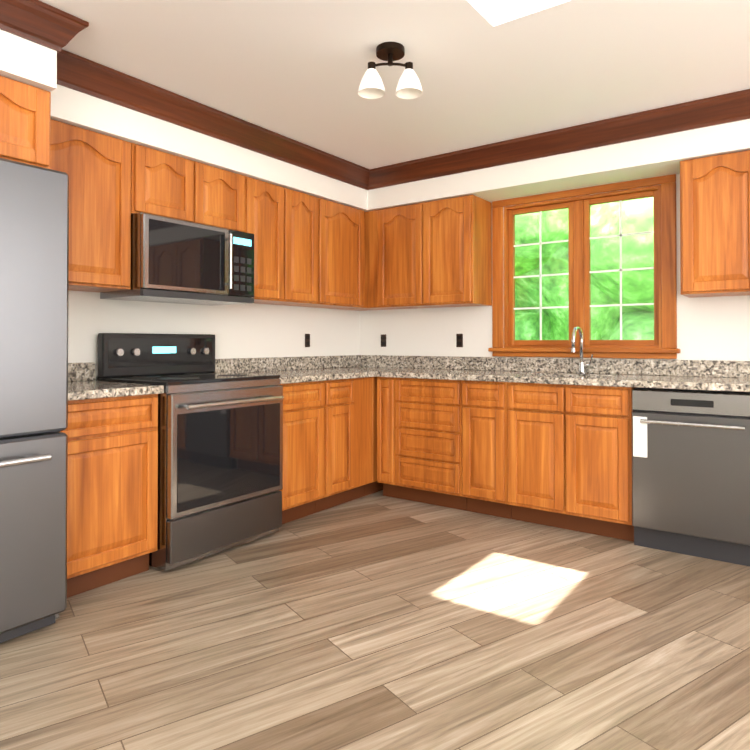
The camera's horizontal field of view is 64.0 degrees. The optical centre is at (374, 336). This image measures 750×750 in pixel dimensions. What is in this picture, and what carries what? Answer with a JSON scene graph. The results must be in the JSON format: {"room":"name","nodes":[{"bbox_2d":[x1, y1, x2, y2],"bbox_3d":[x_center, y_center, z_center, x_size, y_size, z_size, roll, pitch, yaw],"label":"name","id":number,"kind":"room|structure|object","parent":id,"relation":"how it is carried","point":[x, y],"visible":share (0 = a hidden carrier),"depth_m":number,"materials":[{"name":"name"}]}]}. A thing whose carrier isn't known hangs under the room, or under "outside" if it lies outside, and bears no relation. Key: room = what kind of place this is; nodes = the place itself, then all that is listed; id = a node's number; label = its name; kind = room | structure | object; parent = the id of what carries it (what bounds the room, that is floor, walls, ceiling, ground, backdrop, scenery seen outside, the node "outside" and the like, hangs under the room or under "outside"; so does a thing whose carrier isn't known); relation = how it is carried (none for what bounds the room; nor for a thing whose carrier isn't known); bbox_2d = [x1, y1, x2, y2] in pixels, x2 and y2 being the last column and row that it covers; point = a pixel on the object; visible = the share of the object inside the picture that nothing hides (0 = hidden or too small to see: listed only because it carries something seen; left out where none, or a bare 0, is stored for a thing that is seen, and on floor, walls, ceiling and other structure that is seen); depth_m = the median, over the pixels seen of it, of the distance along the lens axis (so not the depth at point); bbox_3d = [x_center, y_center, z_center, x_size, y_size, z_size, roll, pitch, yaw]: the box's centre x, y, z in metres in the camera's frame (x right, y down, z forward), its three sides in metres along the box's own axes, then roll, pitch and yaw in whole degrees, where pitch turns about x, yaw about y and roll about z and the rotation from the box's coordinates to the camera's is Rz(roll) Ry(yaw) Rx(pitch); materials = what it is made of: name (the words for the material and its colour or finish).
{"room":"kitchen","nodes":[
{"label":"kitchen","id":0,"kind":"room"},
{"bbox_2d":[68,290,358,380],"bbox_3d":[-2.306,-0.133,2.344,0.120,2.560,7.440,0,-1,36],"label":"wall","id":1,"kind":"structure","parent":0,"point":[253,330],"depth_m":4.04,"materials":[{"name":"white paint"}]},
{"bbox_2d":[0,75,50,168],"bbox_3d":[-1.873,-0.858,2.299,0.638,0.330,0.944,0,-1,36],"label":"upper cabinet","id":2,"kind":"object","parent":1,"relation":"attached to","point":[25,121],"visible":0.98,"depth_m":2.41,"materials":[{"name":"brown wood"}]},
{"bbox_2d":[50,119,130,291],"bbox_3d":[-1.554,-0.631,2.996,0.328,0.770,0.555,0,-1,36],"label":"upper cabinet","id":3,"kind":"object","parent":1,"relation":"attached to","point":[95,167],"visible":0.62,"depth_m":2.97,"materials":[{"name":"brown wood"}]},
{"bbox_2d":[131,143,243,231],"bbox_3d":[-1.163,-0.825,3.534,0.328,0.370,0.766,0,-1,36],"label":"upper cabinet","id":4,"kind":"object","parent":1,"relation":"attached to","point":[163,184],"visible":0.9,"depth_m":3.39,"materials":[{"name":"brown wood"}]},
{"bbox_2d":[100,212,253,305],"bbox_3d":[-1.108,-0.421,3.489,0.463,0.430,0.760,0,-1,36],"label":"microwave","id":5,"kind":"object","parent":4,"relation":"attached to","point":[176,261],"visible":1,"depth_m":3.31,"materials":[{"name":"silver metal"}]},
{"bbox_2d":[244,176,317,305],"bbox_3d":[-0.735,-0.619,4.119,0.328,0.770,0.685,0,-1,36],"label":"upper cabinet","id":6,"kind":"object","parent":1,"relation":"attached to","point":[280,223],"visible":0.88,"depth_m":4.01,"materials":[{"name":"brown wood"}]},
{"bbox_2d":[305,334,309,346],"bbox_3d":[-0.525,0.032,4.671,0.008,0.104,0.056,0,-1,36],"label":"electrical outlet plate","id":7,"kind":"object","parent":1,"relation":"attached to","point":[307,336],"depth_m":4.67,"materials":[{"name":"brown plastic"}]},
{"bbox_2d":[288,197,364,308],"bbox_3d":[-0.364,-0.613,4.627,0.328,0.770,0.568,0,-1,36],"label":"upper cabinet","id":8,"kind":"object","parent":1,"relation":"attached to","point":[341,256],"visible":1,"depth_m":4.51,"materials":[{"name":"brown wood"}]},
{"bbox_2d":[0,490,749,749],"bbox_3d":[-0.157,1.181,0.762,5.440,0.100,7.440,0,-1,36],"label":"floor","id":9,"kind":"structure","parent":0,"point":[378,620],"depth_m":2.21,"materials":[{"name":"brown wood"}]},
{"bbox_2d":[0,158,68,642],"bbox_3d":[-1.771,0.246,2.218,0.828,1.800,0.929,0,-1,36],"label":"refrigerator","id":10,"kind":"object","parent":9,"relation":"on","point":[34,241],"visible":1,"depth_m":2.27,"materials":[{"name":"silver metal"}]},
{"bbox_2d":[60,394,157,597],"bbox_3d":[-1.446,0.715,2.884,0.618,0.874,0.524,0,-1,36],"label":"base cabinet","id":11,"kind":"object","parent":9,"relation":"on","point":[112,501],"visible":0.52,"depth_m":2.72,"materials":[{"name":"brown wood"}]},
{"bbox_2d":[97,333,283,570],"bbox_3d":[-1.000,0.571,3.363,0.724,1.175,0.762,0,-1,36],"label":"range","id":12,"kind":"object","parent":9,"relation":"on","point":[220,460],"visible":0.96,"depth_m":3.18,"materials":[{"name":"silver metal"}]},
{"bbox_2d":[279,377,371,523],"bbox_3d":[-0.544,0.728,4.120,0.618,0.874,0.990,0,-1,36],"label":"base cabinet","id":13,"kind":"object","parent":9,"relation":"on","point":[327,444],"visible":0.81,"depth_m":3.92,"materials":[{"name":"brown wood"}]},
{"bbox_2d":[365,377,382,495],"bbox_3d":[-0.077,0.735,4.777,0.598,0.874,0.619,0,-1,36],"label":"base cabinet","id":14,"kind":"object","parent":9,"relation":"on","point":[374,486],"visible":0.12,"depth_m":4.38,"materials":[{"name":"brown wood"}]},
{"bbox_2d":[377,377,466,510],"bbox_3d":[0.463,0.731,4.387,0.685,0.874,0.618,0,-1,36],"label":"base cabinet","id":15,"kind":"object","parent":9,"relation":"on","point":[419,440],"visible":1,"depth_m":4.13,"materials":[{"name":"brown wood"}]},
{"bbox_2d":[462,380,511,518],"bbox_3d":[0.869,0.728,4.090,0.316,0.874,0.618,0,-1,36],"label":"base cabinet","id":16,"kind":"object","parent":9,"relation":"on","point":[484,447],"visible":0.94,"depth_m":3.84,"materials":[{"name":"brown wood"}]},
{"bbox_2d":[507,382,635,541],"bbox_3d":[1.296,0.725,3.779,0.738,0.874,0.618,0,-1,36],"label":"base cabinet","id":17,"kind":"object","parent":9,"relation":"on","point":[569,457],"visible":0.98,"depth_m":3.52,"materials":[{"name":"brown wood"}]},
{"bbox_2d":[632,388,749,565],"bbox_3d":[1.812,0.724,3.345,0.594,0.868,0.656,0,-1,36],"label":"dishwasher","id":18,"kind":"object","parent":9,"relation":"on","point":[691,472],"visible":0.98,"depth_m":3.13,"materials":[{"name":"grey metal"}]},
{"bbox_2d":[0,29,749,211],"bbox_3d":[0.519,-1.169,2.350,4.450,0.287,3.880,0,-1,36],"label":"soffit","id":19,"kind":"structure","parent":0,"point":[26,61],"depth_m":3.60,"materials":[{"name":"white paint"}]},
{"bbox_2d":[0,0,88,67],"bbox_3d":[-1.547,-1.248,2.108,0.107,0.130,1.053,0,-1,36],"label":"crown molding","id":20,"kind":"structure","parent":19,"relation":"attached to","point":[45,25],"depth_m":2.39,"materials":[{"name":"brown wood"}]},
{"bbox_2d":[57,60,371,188],"bbox_3d":[-0.815,-1.232,3.637,0.087,0.130,2.454,0,-1,36],"label":"crown molding","id":21,"kind":"structure","parent":19,"relation":"attached to","point":[97,80],"depth_m":3.39,"materials":[{"name":"brown wood"}]},
{"bbox_2d":[364,89,749,189],"bbox_3d":[1.573,-1.233,3.501,4.104,0.130,0.087,0,-1,36],"label":"crown molding","id":22,"kind":"structure","parent":19,"relation":"attached to","point":[735,106],"depth_m":3.72,"materials":[{"name":"brown wood"}]},
{"bbox_2d":[39,0,749,168],"bbox_3d":[-0.157,-1.519,0.791,5.200,0.380,7.200,0,-1,36],"label":"ceiling","id":23,"kind":"structure","parent":0,"point":[490,71],"depth_m":2.83,"materials":[{"name":"white paint"}]},
{"bbox_2d":[358,42,422,98],"bbox_3d":[0.070,-1.206,2.727,0.294,0.204,0.129,0,-1,-1],"label":"ceiling light fixture","id":24,"kind":"object","parent":23,"relation":"attached to","point":[371,86],"visible":1,"depth_m":2.71,"materials":[{"name":"white glass"}]},
{"bbox_2d":[359,174,749,360],"bbox_3d":[2.001,-0.118,3.733,5.200,2.560,0.120,0,-1,36],"label":"wall","id":25,"kind":"structure","parent":0,"point":[713,328],"depth_m":4.53,"materials":[{"name":"white paint"}]},
{"bbox_2d":[381,334,385,346],"bbox_3d":[0.071,0.036,5.057,0.056,0.104,0.007,0,-1,36],"label":"electrical outlet plate","id":26,"kind":"object","parent":25,"relation":"attached to","point":[383,337],"depth_m":5.05,"materials":[{"name":"brown plastic"}]},
{"bbox_2d":[341,195,491,310],"bbox_3d":[0.273,-0.613,4.719,1.248,0.770,0.328,0,-1,36],"label":"upper cabinet","id":27,"kind":"object","parent":25,"relation":"attached to","point":[435,254],"visible":0.98,"depth_m":4.44,"materials":[{"name":"brown wood"}]},
{"bbox_2d":[456,334,462,346],"bbox_3d":[0.653,0.032,4.633,0.056,0.104,0.007,0,-1,36],"label":"electrical outlet plate","id":28,"kind":"object","parent":25,"relation":"attached to","point":[459,340],"depth_m":4.63,"materials":[{"name":"brown plastic"}]},
{"bbox_2d":[488,174,680,358],"bbox_3d":[1.404,-0.449,4.141,1.280,1.189,0.170,0,-1,36],"label":"window","id":29,"kind":"structure","parent":25,"relation":"in","point":[661,345],"depth_m":4.12,"materials":[{"name":"brown wood"}]},
{"bbox_2d":[680,150,749,297],"bbox_3d":[2.030,-0.626,3.437,0.463,0.770,0.328,0,-1,36],"label":"upper cabinet","id":30,"kind":"object","parent":25,"relation":"attached to","point":[715,226],"visible":1,"depth_m":3.32,"materials":[{"name":"brown wood"}]},
{"label":"outside","id":31,"kind":"structure","parent":0,"visible":0},
{"bbox_3d":[11.168,1.614,15.601,34.000,0.050,29.870,0,-1,36],"label":"ground","id":32,"kind":"structure","parent":31,"visible":0},
{"bbox_2d":[515,208,622,339],"bbox_3d":[2.470,-1.171,10.933,6.754,6.081,5.869,0,-1,36],"label":"tree","id":33,"kind":"object","parent":32,"relation":"on","point":[546,262],"depth_m":8.04,"materials":[{"name":"green plant"}]},
{"bbox_2d":[561,197,653,339],"bbox_3d":[4.166,-0.967,8.756,5.329,4.987,4.994,0,-1,36],"label":"tree","id":34,"kind":"object","parent":32,"relation":"on","point":[606,249],"depth_m":6.92,"materials":[{"name":"green plant"}]},
{"bbox_3d":[2.620,0.714,2.813,1.325,0.874,0.618,0,-1,36],"label":"base cabinet","id":35,"kind":"object","parent":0,"visible":0},
{"bbox_2d":[68,362,163,400],"bbox_3d":[-1.434,0.206,2.882,0.646,0.138,0.526,0,-1,36],"label":"countertop","id":36,"kind":"structure","parent":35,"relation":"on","point":[82,384],"depth_m":2.85,"materials":[{"name":"stone"}]},
{"bbox_2d":[215,355,375,383],"bbox_3d":[-0.539,0.219,4.097,0.660,0.138,0.955,0,-1,36],"label":"countertop","id":37,"kind":"structure","parent":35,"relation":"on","point":[306,368],"depth_m":4.31,"materials":[{"name":"stone"}]},
{"bbox_2d":[376,355,749,391],"bbox_3d":[1.415,0.214,3.672,4.318,0.138,0.660,0,-1,36],"label":"countertop","id":38,"kind":"structure","parent":35,"relation":"on","point":[717,375],"depth_m":3.88,"materials":[{"name":"stone"}]},
{"bbox_2d":[571,326,592,373],"bbox_3d":[1.354,0.089,3.932,0.112,0.316,0.216,0,-1,36],"label":"faucet","id":39,"kind":"object","parent":38,"relation":"on","point":[582,367],"visible":1,"depth_m":3.98,"materials":[{"name":"silver metal"}]}
]}

